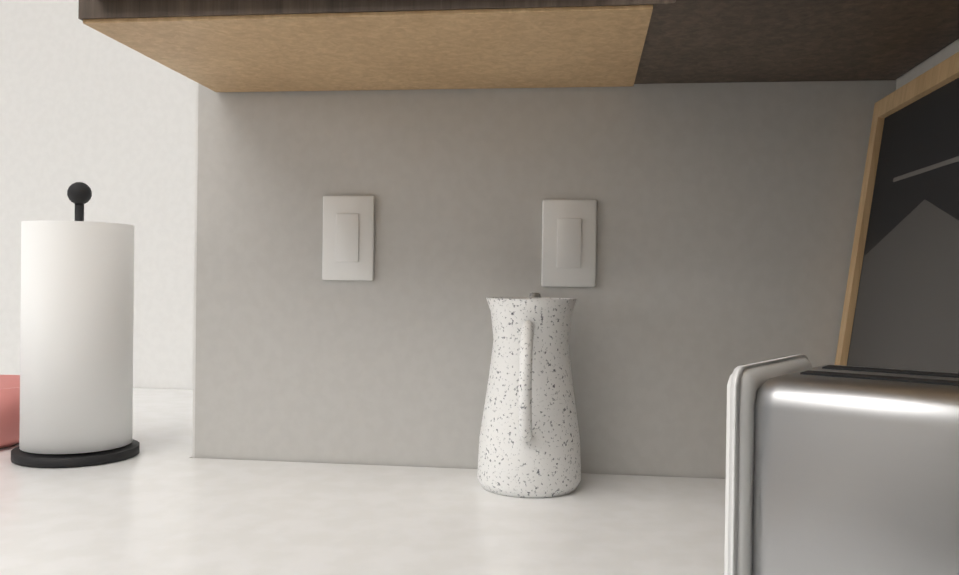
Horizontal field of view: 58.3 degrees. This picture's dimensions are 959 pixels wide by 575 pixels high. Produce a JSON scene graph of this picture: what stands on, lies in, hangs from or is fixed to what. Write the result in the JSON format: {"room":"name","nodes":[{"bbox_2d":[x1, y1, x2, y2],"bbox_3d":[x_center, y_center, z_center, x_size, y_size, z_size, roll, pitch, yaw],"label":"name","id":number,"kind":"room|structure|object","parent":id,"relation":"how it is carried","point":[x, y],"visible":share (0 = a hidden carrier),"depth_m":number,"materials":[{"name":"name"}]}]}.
{"room":"kitchen","nodes":[
{"label":"kitchen","id":0,"kind":"room"},
{"bbox_2d":[0,0,195,389],"bbox_3d":[-1.917,-0.318,2.155,5.115,2.830,0.120,1,0,7],"label":"wall","id":1,"kind":"structure","parent":0,"point":[110,122],"depth_m":1.97,"materials":[{"name":"paint"}]},
{"bbox_2d":[192,80,895,478],"bbox_3d":[0.108,-0.286,1.497,0.935,2.830,0.700,1,0,7],"label":"wall","id":2,"kind":"structure","parent":0,"point":[726,222],"depth_m":1.16,"materials":[{"name":"grey paint"}]},
{"bbox_2d":[322,196,373,280],"bbox_3d":[-0.180,-0.068,1.176,0.072,0.116,0.008,1,0,7],"label":"light switch","id":3,"kind":"object","parent":2,"relation":"attached to","point":[348,240],"visible":1,"depth_m":1.17,"materials":[{"name":"white plastic"}]},
{"bbox_2d":[78,0,621,91],"bbox_3d":[-0.122,-0.658,0.992,0.530,0.773,0.347,1,0,7],"label":"upper cabinet","id":4,"kind":"object","parent":2,"relation":"attached to","point":[270,45],"depth_m":0.93,"materials":[{"name":"brown wood"}]},
{"bbox_2d":[541,199,596,286],"bbox_3d":[0.119,-0.059,1.139,0.072,0.116,0.008,1,0,7],"label":"light switch","id":5,"kind":"object","parent":2,"relation":"attached to","point":[569,235],"visible":1,"depth_m":1.14,"materials":[{"name":"white plastic"}]},
{"bbox_2d":[896,39,958,89],"bbox_3d":[0.444,-0.270,-0.120,0.120,2.830,4.070,1,0,7],"label":"wall","id":6,"kind":"structure","parent":0,"point":[943,54],"depth_m":0.99,"materials":[{"name":"paint"}]},
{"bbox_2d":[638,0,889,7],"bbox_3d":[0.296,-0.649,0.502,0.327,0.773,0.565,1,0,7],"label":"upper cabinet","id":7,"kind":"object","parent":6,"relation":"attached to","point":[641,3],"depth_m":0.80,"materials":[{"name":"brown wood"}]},
{"bbox_3d":[-1.898,1.147,-0.367,6.000,0.060,6.500,1,0,7],"label":"floor","id":8,"kind":"structure","parent":0,"visible":0},
{"bbox_2d":[0,388,725,574],"bbox_3d":[-0.802,0.566,1.282,2.662,1.104,1.350,1,0,7],"label":"countertop","id":9,"kind":"structure","parent":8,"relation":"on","point":[163,502],"depth_m":0.49,"materials":[{"name":"white stone"}]},
{"bbox_2d":[0,375,19,447],"bbox_3d":[-0.773,0.188,1.284,0.232,0.090,0.232,1,0,7],"label":"bowl","id":10,"kind":"object","parent":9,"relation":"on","point":[9,408],"visible":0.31,"depth_m":1.24,"materials":[{"name":"pink ceramic"}]},
{"bbox_2d":[11,182,139,467],"bbox_3d":[-0.563,0.044,1.208,0.164,0.384,0.164,1,0,7],"label":"paper towel holder","id":11,"kind":"object","parent":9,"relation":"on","point":[76,340],"visible":1,"depth_m":1.15,"materials":[{"name":"black"}]},
{"bbox_2d":[477,293,580,497],"bbox_3d":[0.061,0.126,1.050,0.128,0.238,0.178,1,0,7],"label":"pitcher","id":12,"kind":"object","parent":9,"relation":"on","point":[529,441],"visible":1,"depth_m":1.01,"materials":[{"name":"white ceramic"}]},
{"bbox_2d":[724,355,958,574],"bbox_3d":[0.305,0.066,0.559,0.290,0.372,0.286,1,0,7],"label":"toaster","id":13,"kind":"object","parent":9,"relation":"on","point":[840,470],"visible":1,"depth_m":0.51,"materials":[{"name":"silver metal"}]},
{"bbox_2d":[835,52,958,372],"bbox_3d":[0.450,0.010,0.893,0.081,0.483,0.395,1,0,7],"label":"frame","id":14,"kind":"object","parent":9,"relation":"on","point":[901,306],"visible":0.52,"depth_m":0.93,"materials":[{"name":"brown wood"}]}
]}

